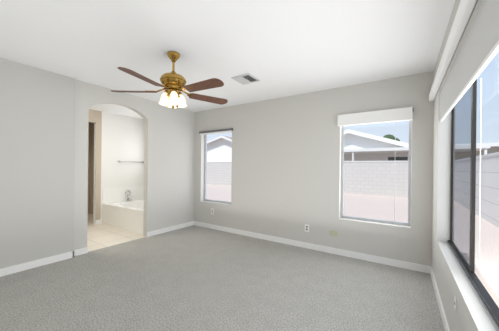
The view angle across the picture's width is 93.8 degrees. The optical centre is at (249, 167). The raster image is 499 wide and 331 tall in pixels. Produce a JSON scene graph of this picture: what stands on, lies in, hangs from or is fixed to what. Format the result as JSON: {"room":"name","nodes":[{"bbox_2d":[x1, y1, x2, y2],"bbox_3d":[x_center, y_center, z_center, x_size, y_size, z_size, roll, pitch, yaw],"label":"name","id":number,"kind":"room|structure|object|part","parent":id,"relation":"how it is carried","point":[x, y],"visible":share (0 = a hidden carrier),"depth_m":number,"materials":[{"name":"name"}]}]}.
{"room":"empty bedroom","nodes":[
{"label":"empty bedroom","id":0,"kind":"room"},
{"bbox_2d":[88,122,89,212],"bbox_3d":[-4.723,-0.029,5.459,0.100,2.440,1.900,1,0,33],"label":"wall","id":1,"kind":"structure","parent":0,"point":[89,122],"depth_m":6.13,"materials":[{"name":"beige paint"}]},
{"bbox_2d":[89,122,93,213],"bbox_3d":[-3.635,-0.017,5.818,1.280,2.440,0.100,1,0,33],"label":"door","id":2,"kind":"structure","parent":0,"point":[90,166],"depth_m":6.07,"materials":[{"name":"beige paint"}]},
{"bbox_2d":[0,58,194,268],"bbox_3d":[-2.336,-0.001,3.408,0.145,2.440,4.010,1,0,33],"label":"wall","id":3,"kind":"structure","parent":0,"point":[37,133],"depth_m":3.06,"materials":[{"name":"grey paint"}]},
{"bbox_2d":[147,221,193,236],"bbox_3d":[-1.516,1.186,4.589,0.013,0.085,1.080,1,0,33],"label":"baseboard","id":4,"kind":"structure","parent":3,"relation":"attached to","point":[163,230],"depth_m":4.51,"materials":[{"name":"white wood"}]},
{"bbox_2d":[87,213,145,251],"bbox_3d":[-3.759,1.260,4.320,3.390,0.124,4.380,1,0,33],"label":"floor","id":5,"kind":"structure","parent":0,"point":[101,235],"depth_m":4.19,"materials":[{"name":"beige tile"}]},
{"bbox_2d":[103,186,143,233],"bbox_3d":[-2.261,0.833,5.119,1.598,0.766,1.059,1,0,33],"label":"bathtub","id":6,"kind":"object","parent":5,"relation":"on","point":[125,213],"visible":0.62,"depth_m":5.01,"materials":[{"name":"white ceramic"}]},
{"bbox_2d":[125,190,132,200],"bbox_3d":[-2.842,0.651,5.541,0.140,0.247,0.150,1,0,33],"label":"faucet","id":7,"kind":"object","parent":6,"relation":"on","point":[128,193],"depth_m":5.56,"materials":[{"name":"silver metal"}]},
{"bbox_2d":[89,109,144,223],"bbox_3d":[-3.777,0.482,4.356,0.104,3.440,4.010,1,0,33],"label":"wall","id":8,"kind":"structure","parent":0,"point":[122,138],"depth_m":5.33,"materials":[{"name":"white paint"}]},
{"bbox_2d":[0,225,444,330],"bbox_3d":[-0.580,1.299,2.219,4.230,0.120,4.380,1,0,33],"label":"floor","id":9,"kind":"structure","parent":0,"point":[193,278],"depth_m":2.36,"materials":[{"name":"grey carpet"}]},
{"bbox_2d":[0,0,454,119],"bbox_3d":[-1.964,-1.277,3.154,7.620,0.120,4.380,1,0,33],"label":"ceiling","id":10,"kind":"structure","parent":0,"point":[280,48],"depth_m":2.22,"materials":[{"name":"white paint"}]},
{"bbox_2d":[111,51,227,107],"bbox_3d":[-0.770,-0.914,2.425,1.192,0.577,1.234,1,0,33],"label":"fan","id":11,"kind":"object","parent":10,"relation":"hanging from","point":[173,85],"visible":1,"depth_m":2.39,"materials":[{"name":"brown wood"}]},
{"bbox_2d":[231,73,259,84],"bbox_3d":[-0.047,-1.186,3.127,0.280,0.016,0.280,1,0,33],"label":"ceiling vent","id":12,"kind":"object","parent":10,"relation":"in","point":[247,78],"visible":1,"depth_m":3.11,"materials":[{"name":"silver metal"}]},
{"bbox_2d":[194,71,433,266],"bbox_3d":[-0.873,0.016,4.946,7.490,2.440,0.170,1,0,33],"label":"wall","id":13,"kind":"structure","parent":0,"point":[286,169],"depth_m":3.63,"materials":[{"name":"grey paint"}]},
{"bbox_2d":[204,132,231,203],"bbox_3d":[-0.620,-0.019,4.821,0.820,1.455,0.040,1,0,33],"label":"window","id":14,"kind":"structure","parent":13,"relation":"in","point":[205,171],"depth_m":5.02,"materials":[{"name":"clear glass"}]},
{"bbox_2d":[199,128,232,134],"bbox_3d":[-0.693,-0.365,4.704,0.878,0.805,0.033,1,0,33],"label":"window blind","id":15,"kind":"object","parent":14,"relation":"attached to","point":[216,131],"visible":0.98,"depth_m":4.68,"materials":[{"name":"grey plastic"}]},
{"bbox_2d":[305,224,308,231],"bbox_3d":[0.899,0.943,3.661,0.072,0.116,0.006,1,0,33],"label":"electrical outlet","id":16,"kind":"object","parent":13,"relation":"attached to","point":[306,227],"visible":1,"depth_m":3.66,"materials":[{"name":"white plastic"}]},
{"bbox_2d":[193,221,428,272],"bbox_3d":[0.485,1.209,3.930,4.080,0.085,0.013,1,0,33],"label":"baseboard","id":17,"kind":"structure","parent":13,"relation":"attached to","point":[392,262],"depth_m":3.48,"materials":[{"name":"white wood"}]},
{"bbox_2d":[329,230,337,236],"bbox_3d":[1.236,0.961,3.439,0.118,0.080,0.006,1,0,33],"label":"electrical outlet","id":18,"kind":"object","parent":13,"relation":"attached to","point":[333,233],"visible":1,"depth_m":3.44,"materials":[{"name":"beige plastic"}]},
{"bbox_2d":[338,107,412,222],"bbox_3d":[1.646,-0.025,3.132,0.891,1.460,0.071,1,0,33],"label":"window blind","id":19,"kind":"object","parent":13,"relation":"attached to","point":[390,115],"visible":1,"depth_m":3.06,"materials":[{"name":"white plastic"}]},
{"bbox_3d":[1.867,0.055,2.997,0.012,1.305,0.012,1,0,33],"label":"cord","id":20,"kind":"part","parent":19,"relation":"part of","materials":[{"name":"white plastic"}]},
{"bbox_2d":[341,120,411,225],"bbox_3d":[1.737,0.006,3.263,0.860,1.480,0.040,1,0,33],"label":"window","id":21,"kind":"structure","parent":13,"relation":"in","point":[409,184],"depth_m":3.20,"materials":[{"name":"clear glass"}]},
{"bbox_2d":[432,0,496,330],"bbox_3d":[1.145,0.039,1.089,0.130,2.440,4.380,1,0,33],"label":"wall","id":22,"kind":"structure","parent":0,"point":[470,314],"depth_m":2.13,"materials":[{"name":"grey paint"}]},
{"bbox_2d":[429,266,449,330],"bbox_3d":[1.074,1.216,1.133,0.013,0.085,3.990,1,0,33],"label":"baseboard","id":23,"kind":"structure","parent":22,"relation":"attached to","point":[443,316],"depth_m":2.09,"materials":[{"name":"white wood"}]},
{"bbox_2d":[454,296,456,311],"bbox_3d":[1.331,0.877,1.511,0.006,0.080,0.050,1,0,33],"label":"electrical outlet","id":24,"kind":"object","parent":22,"relation":"attached to","point":[455,303],"visible":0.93,"depth_m":1.49,"materials":[{"name":"white plastic"}]},
{"bbox_2d":[429,0,498,263],"bbox_3d":[1.218,-0.190,1.312,0.102,1.400,3.430,1,0,33],"label":"window blind","id":25,"kind":"object","parent":22,"relation":"attached to","point":[478,51],"visible":1,"depth_m":1.30,"materials":[{"name":"white"}]},
{"bbox_3d":[1.232,0.015,1.248,0.004,0.990,0.004,1,0,33],"label":"cord","id":26,"kind":"part","parent":25,"relation":"part of","materials":[{"name":"white plastic"}]},
{"bbox_2d":[446,59,498,330],"bbox_3d":[1.244,-0.029,1.186,0.046,1.540,2.750,1,0,33],"label":"window","id":27,"kind":"structure","parent":22,"relation":"in","point":[489,305],"depth_m":1.59,"materials":[{"name":"clear glass"}]},
{"label":"outside","id":28,"kind":"structure","parent":0,"visible":0},
{"bbox_2d":[206,184,498,306],"bbox_3d":[2.667,1.477,22.199,100.000,0.100,100.000,1,0,33],"label":"ground","id":29,"kind":"structure","parent":28,"point":[361,210],"depth_m":6.65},
{"bbox_2d":[207,136,231,161],"bbox_3d":[-1.074,-1.257,34.264,15.300,5.280,12.930,1,0,33],"label":"house","id":30,"kind":"structure","parent":29,"relation":"on","point":[222,155],"depth_m":28.74,"materials":[{"name":"white paint"}]},
{"bbox_2d":[206,161,407,197],"bbox_3d":[-7.909,0.373,22.364,42.190,1.860,0.240,1,0,33],"label":"fence","id":31,"kind":"object","parent":29,"relation":"on","point":[360,171],"depth_m":12.73,"materials":[{"name":"white paint"}]},
{"bbox_2d":[383,134,399,140],"bbox_3d":[16.937,-1.256,28.463,2.389,5.700,1.750,1,0,33],"label":"tree","id":32,"kind":"object","parent":29,"relation":"on","point":[389,136],"depth_m":27.82,"materials":[{"name":"green plant"}]},
{"bbox_2d":[344,129,498,160],"bbox_3d":[10.074,-0.636,21.126,16.100,4.300,14.550,1,0,33],"label":"house","id":33,"kind":"structure","parent":29,"relation":"on","point":[380,143],"depth_m":15.80,"materials":[{"name":"white paint"}]},
{"bbox_2d":[454,152,498,227],"bbox_3d":[0.098,0.467,-3.562,0.240,1.860,34.170,1,0,33],"label":"fence","id":34,"kind":"object","parent":29,"relation":"on","point":[492,213],"depth_m":6.73,"materials":[{"name":"white paint"}]}
]}

